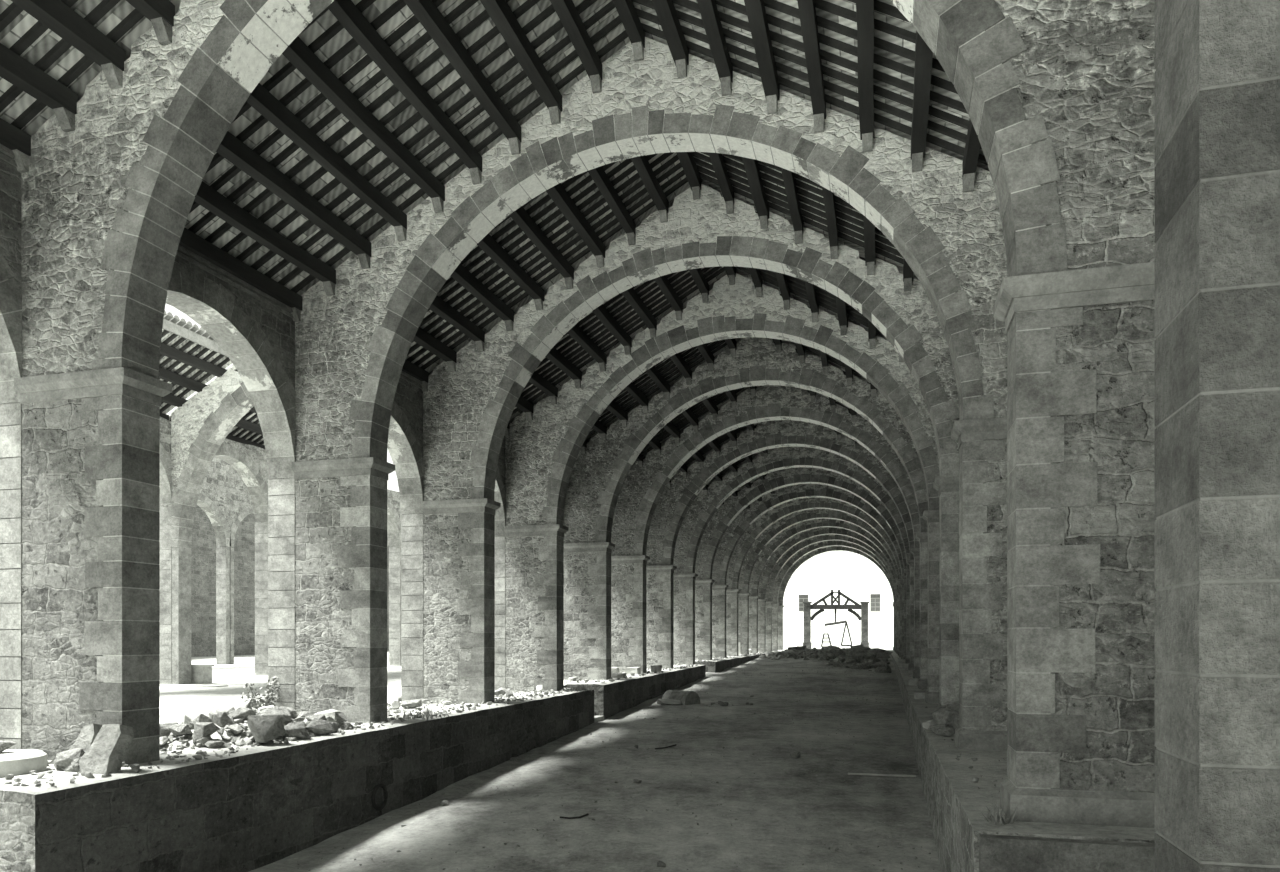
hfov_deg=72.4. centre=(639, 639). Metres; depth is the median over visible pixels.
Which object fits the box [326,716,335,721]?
stone
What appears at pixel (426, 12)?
roof beam
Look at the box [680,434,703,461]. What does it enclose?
roof beam
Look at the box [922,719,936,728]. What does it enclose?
stone
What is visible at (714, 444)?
roof beam
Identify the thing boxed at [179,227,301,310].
roof beam
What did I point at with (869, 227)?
roof beam
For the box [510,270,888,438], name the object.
tiled roof
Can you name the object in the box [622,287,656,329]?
roof beam
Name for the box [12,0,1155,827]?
stone arch
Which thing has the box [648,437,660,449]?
roof beam
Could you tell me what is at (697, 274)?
roof beam
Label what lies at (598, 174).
roof beam
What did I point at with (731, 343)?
roof beam
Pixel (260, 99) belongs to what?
roof beam
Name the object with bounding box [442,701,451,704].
stone
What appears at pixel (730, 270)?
roof beam
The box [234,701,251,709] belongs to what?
stone
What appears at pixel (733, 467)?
roof beam
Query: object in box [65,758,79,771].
stone
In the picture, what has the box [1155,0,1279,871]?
pillar
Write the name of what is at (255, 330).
wall
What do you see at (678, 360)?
roof beam
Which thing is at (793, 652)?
stone
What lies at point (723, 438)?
tiled roof
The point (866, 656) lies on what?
stone
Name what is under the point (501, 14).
roof beam
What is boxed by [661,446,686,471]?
roof beam
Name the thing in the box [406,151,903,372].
tiled roof
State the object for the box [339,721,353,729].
stone
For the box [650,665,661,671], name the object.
stone block
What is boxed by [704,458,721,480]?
roof beam
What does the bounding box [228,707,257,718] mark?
stone
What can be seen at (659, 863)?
stone
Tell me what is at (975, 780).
chips
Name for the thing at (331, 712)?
stone
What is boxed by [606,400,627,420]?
roof beam
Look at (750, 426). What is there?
roof beam
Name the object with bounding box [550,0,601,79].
roof beam
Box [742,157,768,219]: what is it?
roof beam
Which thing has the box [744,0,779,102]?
roof beam
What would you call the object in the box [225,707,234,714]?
stone
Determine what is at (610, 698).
platform
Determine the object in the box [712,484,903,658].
stone arch
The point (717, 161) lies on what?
roof beam
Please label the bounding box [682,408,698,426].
roof beam
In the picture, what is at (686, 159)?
roof beam
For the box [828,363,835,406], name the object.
roof beam
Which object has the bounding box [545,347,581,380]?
roof beam
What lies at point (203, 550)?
wall
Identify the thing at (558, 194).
roof beam
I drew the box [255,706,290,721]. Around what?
stone block
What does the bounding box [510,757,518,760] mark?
stone
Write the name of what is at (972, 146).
roof beam
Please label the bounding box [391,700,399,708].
stone
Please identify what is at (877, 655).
stone
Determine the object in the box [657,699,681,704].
stone
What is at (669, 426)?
roof beam
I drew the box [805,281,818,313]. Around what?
roof beam
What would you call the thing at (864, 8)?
roof beam
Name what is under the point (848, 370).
roof beam
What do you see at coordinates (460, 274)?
roof beam
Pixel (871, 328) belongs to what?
roof beam
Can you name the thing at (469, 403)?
stone arch
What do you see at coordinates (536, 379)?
roof beam
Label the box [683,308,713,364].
roof beam
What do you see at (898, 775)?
bar
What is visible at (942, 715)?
stone
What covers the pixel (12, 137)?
roof beam
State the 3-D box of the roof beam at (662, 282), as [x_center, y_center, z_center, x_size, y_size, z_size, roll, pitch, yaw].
[0.507,-9.190,22.146,0.200,0.282,4.456,0,0,15]
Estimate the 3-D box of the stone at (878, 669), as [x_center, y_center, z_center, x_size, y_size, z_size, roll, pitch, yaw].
[12.514,1.581,45.222,0.529,0.392,0.674,0,0,-19]
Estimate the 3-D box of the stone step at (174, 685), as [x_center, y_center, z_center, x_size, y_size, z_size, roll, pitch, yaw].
[-15.880,1.575,28.379,5.600,0.270,0.500,0,0,15]
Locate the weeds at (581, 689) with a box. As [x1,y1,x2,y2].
[563,683,596,691]
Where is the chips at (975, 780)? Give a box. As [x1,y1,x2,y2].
[898,658,1006,791]
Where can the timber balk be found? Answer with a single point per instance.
(796, 647)
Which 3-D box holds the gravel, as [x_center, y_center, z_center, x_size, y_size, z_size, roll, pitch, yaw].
[4.385,2.324,30.055,8.914,1.754,47.683,0,0,15]
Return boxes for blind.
[871,594,879,597]
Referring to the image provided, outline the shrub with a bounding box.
[241,676,280,708]
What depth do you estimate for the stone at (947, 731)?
14.99 m
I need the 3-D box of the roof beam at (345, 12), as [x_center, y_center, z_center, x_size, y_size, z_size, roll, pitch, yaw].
[-3.534,-8.361,13.003,0.193,0.283,5.094,0,0,15]
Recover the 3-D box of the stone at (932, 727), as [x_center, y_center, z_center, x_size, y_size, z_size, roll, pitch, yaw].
[5.327,1.577,15.518,0.415,0.167,0.272,0,0,0]
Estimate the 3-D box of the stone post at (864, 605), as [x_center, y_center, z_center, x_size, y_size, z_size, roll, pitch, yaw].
[22.835,-1.437,88.927,0.892,4.918,0.800,0,0,15]
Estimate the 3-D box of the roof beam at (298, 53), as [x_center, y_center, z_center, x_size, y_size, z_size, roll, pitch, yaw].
[-4.246,-7.944,13.199,0.208,0.288,5.094,0,0,15]
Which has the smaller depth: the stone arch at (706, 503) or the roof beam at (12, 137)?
the roof beam at (12, 137)
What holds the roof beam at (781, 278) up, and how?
attached to the tiled roof at (682, 282)
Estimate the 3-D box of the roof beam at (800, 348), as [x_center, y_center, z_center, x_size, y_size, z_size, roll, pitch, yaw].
[4.617,-9.192,25.956,0.199,0.278,4.400,0,0,15]
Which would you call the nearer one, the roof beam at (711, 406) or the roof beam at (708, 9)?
the roof beam at (708, 9)
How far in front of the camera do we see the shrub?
16.08 m
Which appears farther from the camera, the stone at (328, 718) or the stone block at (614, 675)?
the stone block at (614, 675)
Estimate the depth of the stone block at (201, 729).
12.58 m
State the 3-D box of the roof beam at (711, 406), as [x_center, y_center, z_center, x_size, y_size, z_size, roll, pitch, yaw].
[2.309,-8.782,31.508,0.231,0.271,4.417,0,0,15]
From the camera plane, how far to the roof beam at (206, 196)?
14.30 m
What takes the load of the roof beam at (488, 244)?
attached to the stone arch at (469, 403)
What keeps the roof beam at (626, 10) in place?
attached to the stone arch at (1058, 96)
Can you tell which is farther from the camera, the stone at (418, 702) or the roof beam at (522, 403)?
the roof beam at (522, 403)
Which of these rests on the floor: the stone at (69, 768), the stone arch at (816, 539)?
the stone arch at (816, 539)
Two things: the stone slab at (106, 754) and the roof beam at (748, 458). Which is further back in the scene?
the roof beam at (748, 458)
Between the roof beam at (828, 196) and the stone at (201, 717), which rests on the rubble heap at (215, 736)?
the stone at (201, 717)
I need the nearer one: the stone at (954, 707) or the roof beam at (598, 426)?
the stone at (954, 707)
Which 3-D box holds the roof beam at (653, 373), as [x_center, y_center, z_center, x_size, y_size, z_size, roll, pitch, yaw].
[0.338,-8.364,27.130,0.217,0.278,4.400,0,0,15]
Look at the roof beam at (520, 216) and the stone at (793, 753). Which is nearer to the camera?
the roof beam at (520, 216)
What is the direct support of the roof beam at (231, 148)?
attached to the tiled roof at (393, 20)
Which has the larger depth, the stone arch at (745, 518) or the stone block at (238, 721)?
the stone arch at (745, 518)
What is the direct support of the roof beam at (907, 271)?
attached to the stone arch at (354, 335)
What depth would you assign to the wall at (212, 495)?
45.28 m
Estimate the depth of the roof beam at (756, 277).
22.93 m
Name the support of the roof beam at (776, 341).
attached to the tiled roof at (692, 356)
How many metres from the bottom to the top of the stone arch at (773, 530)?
11.244 m
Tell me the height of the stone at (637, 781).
0.086 m
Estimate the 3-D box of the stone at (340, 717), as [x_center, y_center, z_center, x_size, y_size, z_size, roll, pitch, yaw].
[-5.256,1.403,15.004,0.472,0.310,0.301,0,0,-43]
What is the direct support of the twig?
on the floor
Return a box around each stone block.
[163,722,178,724]
[168,724,191,736]
[192,722,219,742]
[209,707,225,716]
[234,719,243,723]
[248,714,285,742]
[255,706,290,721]
[611,667,619,672]
[611,673,626,677]
[624,667,640,674]
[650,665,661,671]
[738,642,740,654]
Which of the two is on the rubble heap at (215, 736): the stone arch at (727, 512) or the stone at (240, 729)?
the stone at (240, 729)
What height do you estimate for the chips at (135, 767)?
0.174 m
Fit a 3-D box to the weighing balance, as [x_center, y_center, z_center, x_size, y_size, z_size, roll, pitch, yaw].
[20.154,-1.232,89.663,3.205,4.096,0.300,0,0,15]
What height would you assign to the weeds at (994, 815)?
0.200 m
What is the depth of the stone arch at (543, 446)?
24.90 m
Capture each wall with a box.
[0,144,505,535]
[191,505,388,656]
[197,457,253,664]
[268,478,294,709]
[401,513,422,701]
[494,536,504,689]
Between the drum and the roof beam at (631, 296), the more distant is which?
the roof beam at (631, 296)
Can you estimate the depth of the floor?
16.35 m
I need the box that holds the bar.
[848,773,915,776]
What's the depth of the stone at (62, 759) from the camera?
10.40 m
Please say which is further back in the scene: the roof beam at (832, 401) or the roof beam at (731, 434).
the roof beam at (731, 434)
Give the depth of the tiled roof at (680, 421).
32.98 m
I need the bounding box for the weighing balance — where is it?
[821,609,852,647]
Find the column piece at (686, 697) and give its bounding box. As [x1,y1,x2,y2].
[662,690,699,704]
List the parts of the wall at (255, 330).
brick cornice, brick cornice, brick cornice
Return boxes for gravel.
[297,664,934,871]
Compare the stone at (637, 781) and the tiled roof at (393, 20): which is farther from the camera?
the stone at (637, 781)
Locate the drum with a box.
[0,749,46,777]
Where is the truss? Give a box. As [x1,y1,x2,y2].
[810,590,860,620]
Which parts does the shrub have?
stem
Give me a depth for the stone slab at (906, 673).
33.14 m
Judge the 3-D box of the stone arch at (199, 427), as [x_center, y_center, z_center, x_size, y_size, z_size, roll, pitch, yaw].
[-9.817,-3.648,27.554,11.949,10.897,0.582,0,0,15]
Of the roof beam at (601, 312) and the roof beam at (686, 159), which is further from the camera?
the roof beam at (601, 312)
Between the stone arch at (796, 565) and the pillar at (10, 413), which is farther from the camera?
the stone arch at (796, 565)
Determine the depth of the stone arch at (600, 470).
29.50 m
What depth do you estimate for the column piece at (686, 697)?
31.26 m
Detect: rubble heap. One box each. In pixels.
[160,711,337,750]
[779,651,880,664]
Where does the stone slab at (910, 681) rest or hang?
on the platform at (955, 803)
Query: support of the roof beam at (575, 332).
attached to the tiled roof at (682, 282)
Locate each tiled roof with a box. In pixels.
[0,0,180,135]
[185,0,988,294]
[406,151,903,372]
[429,182,915,419]
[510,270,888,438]
[586,339,869,454]
[643,387,850,471]
[672,422,835,483]
[707,451,761,488]
[725,473,767,500]
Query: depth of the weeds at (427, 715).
17.25 m
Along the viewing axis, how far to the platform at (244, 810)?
12.12 m
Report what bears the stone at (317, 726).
on the platform at (244, 810)
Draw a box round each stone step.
[160,684,227,686]
[594,711,603,721]
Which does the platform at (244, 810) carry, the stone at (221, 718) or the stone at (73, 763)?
the stone at (73, 763)
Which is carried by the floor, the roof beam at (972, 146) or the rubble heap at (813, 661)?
the rubble heap at (813, 661)
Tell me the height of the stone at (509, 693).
0.194 m
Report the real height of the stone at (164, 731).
0.318 m
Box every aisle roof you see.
[159,311,231,419]
[168,364,264,448]
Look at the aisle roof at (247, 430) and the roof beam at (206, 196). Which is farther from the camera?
the aisle roof at (247, 430)
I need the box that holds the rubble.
[783,646,890,668]
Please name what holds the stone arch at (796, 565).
on the platform at (955, 803)
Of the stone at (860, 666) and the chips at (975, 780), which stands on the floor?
the stone at (860, 666)
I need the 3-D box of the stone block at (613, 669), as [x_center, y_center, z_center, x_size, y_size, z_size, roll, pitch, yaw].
[-1.010,1.168,33.955,0.367,0.239,0.385,0,0,15]
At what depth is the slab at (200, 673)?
29.43 m
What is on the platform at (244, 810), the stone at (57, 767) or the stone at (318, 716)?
the stone at (57, 767)
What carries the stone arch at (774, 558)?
on the floor
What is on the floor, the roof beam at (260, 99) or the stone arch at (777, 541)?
the stone arch at (777, 541)
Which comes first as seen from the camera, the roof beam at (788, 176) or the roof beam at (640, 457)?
the roof beam at (788, 176)
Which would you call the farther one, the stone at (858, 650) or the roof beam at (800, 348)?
the stone at (858, 650)
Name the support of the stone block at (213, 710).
on the rubble heap at (215, 736)
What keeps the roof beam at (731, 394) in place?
attached to the tiled roof at (680, 421)
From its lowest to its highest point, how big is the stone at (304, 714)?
0.204 m
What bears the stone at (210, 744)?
on the platform at (244, 810)
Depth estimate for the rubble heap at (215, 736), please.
12.89 m
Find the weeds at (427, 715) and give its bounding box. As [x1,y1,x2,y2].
[394,707,448,719]
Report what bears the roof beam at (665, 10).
attached to the stone arch at (354, 335)
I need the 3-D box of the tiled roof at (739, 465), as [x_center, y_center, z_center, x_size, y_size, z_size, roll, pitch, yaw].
[8.238,-8.181,44.737,15.277,4.398,4.635,0,0,15]
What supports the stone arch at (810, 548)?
on the platform at (955, 803)
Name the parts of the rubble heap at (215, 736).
rubble field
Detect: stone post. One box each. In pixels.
[803,601,811,648]
[860,601,868,646]
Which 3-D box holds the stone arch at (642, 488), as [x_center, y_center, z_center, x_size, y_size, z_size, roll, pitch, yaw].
[5.075,-4.277,33.268,13.440,11.589,0.826,0,0,15]
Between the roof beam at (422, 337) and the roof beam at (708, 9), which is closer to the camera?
the roof beam at (708, 9)
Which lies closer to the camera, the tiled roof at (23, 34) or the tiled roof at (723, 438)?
the tiled roof at (23, 34)
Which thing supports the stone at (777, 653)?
on the rubble heap at (813, 661)
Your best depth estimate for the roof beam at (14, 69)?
10.46 m
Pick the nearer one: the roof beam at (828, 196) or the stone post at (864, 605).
the roof beam at (828, 196)
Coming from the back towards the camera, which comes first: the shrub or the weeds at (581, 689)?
the weeds at (581, 689)
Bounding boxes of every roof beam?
[0,43,77,113]
[0,118,30,155]
[11,0,125,70]
[126,0,174,25]
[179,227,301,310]
[194,181,335,283]
[216,131,371,256]
[246,83,406,228]
[282,36,444,200]
[327,0,481,171]
[402,359,428,382]
[403,0,520,141]
[413,327,456,362]
[429,296,484,342]
[451,264,513,321]
[477,233,543,300]
[480,0,561,111]
[510,206,573,279]
[515,396,533,412]
[529,371,557,396]
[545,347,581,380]
[546,183,605,257]
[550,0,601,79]
[567,324,606,363]
[587,166,635,234]
[592,304,631,346]
[592,420,606,433]
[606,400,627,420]
[607,429,642,461]
[613,0,644,47]
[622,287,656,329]
[624,382,647,406]
[631,155,668,212]
[645,366,669,392]
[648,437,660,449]
[652,0,688,65]
[654,275,682,312]
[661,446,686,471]
[663,422,679,437]
[670,353,691,378]
[676,152,700,189]
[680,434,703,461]
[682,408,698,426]
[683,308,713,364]
[689,268,708,294]
[697,0,732,82]
[702,398,717,414]
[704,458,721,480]
[708,152,733,202]
[708,439,720,451]
[718,410,736,441]
[723,266,735,277]
[725,338,736,348]
[725,390,736,401]
[728,463,737,471]
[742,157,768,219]
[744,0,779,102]
[744,455,751,461]
[746,424,753,430]
[748,267,761,288]
[773,339,781,345]
[775,272,789,299]
[781,168,802,232]
[791,297,804,355]
[797,0,825,118]
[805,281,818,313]
[809,390,815,396]
[819,351,827,367]
[822,187,837,246]
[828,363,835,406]
[836,296,847,326]
[844,363,852,378]
[856,0,873,139]
[863,215,875,265]
[868,320,875,340]
[903,259,913,281]
[911,31,932,159]
[962,119,980,179]
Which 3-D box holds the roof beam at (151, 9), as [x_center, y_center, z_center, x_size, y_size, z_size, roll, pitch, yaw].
[-6.308,-7.540,8.463,0.216,0.269,4.461,0,0,15]
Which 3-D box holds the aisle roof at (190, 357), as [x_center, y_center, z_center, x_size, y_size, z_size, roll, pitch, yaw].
[-15.484,-8.257,26.005,3.942,2.484,5.967,0,0,15]
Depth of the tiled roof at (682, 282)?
23.48 m
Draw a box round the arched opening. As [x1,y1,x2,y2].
[783,551,893,646]
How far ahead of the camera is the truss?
89.58 m
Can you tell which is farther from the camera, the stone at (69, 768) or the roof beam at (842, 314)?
the roof beam at (842, 314)
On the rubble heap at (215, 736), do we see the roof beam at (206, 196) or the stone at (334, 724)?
the stone at (334, 724)
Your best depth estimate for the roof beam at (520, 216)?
18.27 m
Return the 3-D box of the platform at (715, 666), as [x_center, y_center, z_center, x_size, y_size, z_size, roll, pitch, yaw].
[7.140,1.464,59.776,1.228,1.014,28.530,0,0,15]
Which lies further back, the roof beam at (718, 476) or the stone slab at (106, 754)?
the roof beam at (718, 476)
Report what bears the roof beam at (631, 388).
attached to the stone arch at (600, 470)
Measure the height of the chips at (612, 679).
0.533 m
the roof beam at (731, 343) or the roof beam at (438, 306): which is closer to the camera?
the roof beam at (438, 306)
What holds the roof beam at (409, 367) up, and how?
on the wall at (255, 330)
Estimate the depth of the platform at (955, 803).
10.47 m
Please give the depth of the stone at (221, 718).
13.28 m
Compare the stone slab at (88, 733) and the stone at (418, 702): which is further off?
the stone at (418, 702)
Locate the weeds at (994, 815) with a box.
[981,801,1019,824]
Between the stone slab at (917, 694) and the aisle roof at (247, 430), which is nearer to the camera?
the stone slab at (917, 694)
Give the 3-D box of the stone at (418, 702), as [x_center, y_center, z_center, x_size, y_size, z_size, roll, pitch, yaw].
[-5.089,1.429,19.512,0.443,0.216,0.353,0,0,-14]
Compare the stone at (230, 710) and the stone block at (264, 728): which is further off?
the stone at (230, 710)
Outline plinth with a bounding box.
[979,834,1154,871]
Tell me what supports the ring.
attached to the platform at (244, 810)
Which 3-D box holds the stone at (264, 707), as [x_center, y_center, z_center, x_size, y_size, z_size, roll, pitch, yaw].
[-6.340,1.241,14.976,0.360,0.247,0.422,0,0,-22]
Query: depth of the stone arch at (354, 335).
14.85 m
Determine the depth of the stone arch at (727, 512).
47.70 m
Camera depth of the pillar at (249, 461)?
33.20 m
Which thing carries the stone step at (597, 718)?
on the floor
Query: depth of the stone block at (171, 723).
14.21 m
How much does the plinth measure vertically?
1.017 m
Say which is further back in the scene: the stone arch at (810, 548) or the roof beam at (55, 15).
the stone arch at (810, 548)
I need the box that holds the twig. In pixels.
[560,813,588,818]
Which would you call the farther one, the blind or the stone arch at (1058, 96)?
the blind
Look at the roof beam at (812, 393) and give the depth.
32.18 m
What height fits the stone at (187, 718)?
0.259 m
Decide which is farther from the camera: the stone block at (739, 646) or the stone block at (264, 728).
the stone block at (739, 646)
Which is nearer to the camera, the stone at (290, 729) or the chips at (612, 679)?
the stone at (290, 729)
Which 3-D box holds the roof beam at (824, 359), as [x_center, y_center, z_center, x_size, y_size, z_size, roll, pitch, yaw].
[5.335,-8.781,25.759,0.192,0.273,4.400,0,0,15]
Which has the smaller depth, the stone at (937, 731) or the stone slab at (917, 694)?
the stone at (937, 731)
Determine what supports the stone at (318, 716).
on the rubble heap at (215, 736)
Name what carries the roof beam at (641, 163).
attached to the tiled roof at (667, 168)
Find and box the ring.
[372,784,387,810]
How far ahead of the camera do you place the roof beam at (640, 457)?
34.01 m
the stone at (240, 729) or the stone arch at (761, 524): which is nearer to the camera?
the stone at (240, 729)
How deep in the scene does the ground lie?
25.35 m
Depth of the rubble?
55.44 m
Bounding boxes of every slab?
[69,724,101,751]
[79,724,133,773]
[191,664,213,683]
[904,671,911,675]
[908,679,917,684]
[914,691,925,698]
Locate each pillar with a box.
[0,402,20,749]
[159,417,401,683]
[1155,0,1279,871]
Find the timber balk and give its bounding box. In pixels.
[788,646,805,649]
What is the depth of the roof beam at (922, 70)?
11.88 m
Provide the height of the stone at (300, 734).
0.285 m
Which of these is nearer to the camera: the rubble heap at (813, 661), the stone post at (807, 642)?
the rubble heap at (813, 661)
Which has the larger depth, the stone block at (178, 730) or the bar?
the bar
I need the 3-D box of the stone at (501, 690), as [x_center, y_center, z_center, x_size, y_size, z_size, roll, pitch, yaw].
[-3.745,1.384,23.346,0.457,0.246,0.385,0,0,-20]
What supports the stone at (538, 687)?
on the platform at (244, 810)
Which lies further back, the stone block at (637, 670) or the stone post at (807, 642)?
the stone post at (807, 642)
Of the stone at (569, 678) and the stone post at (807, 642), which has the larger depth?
the stone post at (807, 642)
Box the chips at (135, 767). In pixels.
[3,688,584,787]
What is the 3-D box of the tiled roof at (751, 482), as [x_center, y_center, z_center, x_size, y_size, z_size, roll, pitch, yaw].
[9.470,-8.181,49.229,15.277,4.398,4.680,0,0,15]
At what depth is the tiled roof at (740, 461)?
39.51 m
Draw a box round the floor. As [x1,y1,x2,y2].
[249,647,940,871]
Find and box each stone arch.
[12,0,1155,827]
[165,368,498,683]
[291,37,1007,750]
[421,184,959,709]
[504,273,939,703]
[563,337,927,688]
[611,385,919,677]
[646,420,913,670]
[673,447,909,664]
[695,467,906,659]
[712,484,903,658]
[726,497,901,656]
[738,509,899,655]
[749,519,898,653]
[758,527,896,652]
[765,534,895,651]
[772,540,894,650]
[778,546,893,649]
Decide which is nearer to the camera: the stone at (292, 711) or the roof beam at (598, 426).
the stone at (292, 711)
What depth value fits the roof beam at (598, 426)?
29.20 m
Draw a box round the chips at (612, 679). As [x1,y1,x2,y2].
[566,651,763,682]
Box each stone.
[0,740,15,752]
[54,748,84,766]
[54,760,63,769]
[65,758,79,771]
[71,757,80,769]
[159,724,171,737]
[183,713,212,729]
[190,713,212,727]
[194,734,212,745]
[204,741,224,747]
[212,712,234,726]
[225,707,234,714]
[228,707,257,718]
[231,728,242,734]
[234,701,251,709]
[258,705,272,710]
[280,706,296,718]
[284,721,305,739]
[287,723,308,738]
[298,711,310,717]
[305,714,326,720]
[305,718,332,735]
[315,709,340,719]
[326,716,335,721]
[330,712,347,727]
[331,722,337,731]
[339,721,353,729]
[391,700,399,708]
[401,699,421,708]
[441,800,448,805]
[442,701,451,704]
[495,687,507,695]
[506,690,513,696]
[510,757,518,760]
[536,685,542,690]
[568,677,579,680]
[633,779,641,783]
[656,861,665,866]
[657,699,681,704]
[774,652,784,656]
[788,651,800,653]
[789,749,800,757]
[855,649,867,652]
[857,664,866,669]
[858,653,874,659]
[875,654,885,657]
[875,667,888,672]
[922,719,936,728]
[928,724,949,730]
[931,708,958,723]
[934,728,940,734]
[940,727,954,736]
[946,704,958,711]
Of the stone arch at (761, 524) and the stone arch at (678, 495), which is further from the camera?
the stone arch at (761, 524)
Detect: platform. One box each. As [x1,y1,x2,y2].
[0,688,593,871]
[566,665,705,718]
[695,651,773,672]
[889,650,1155,871]

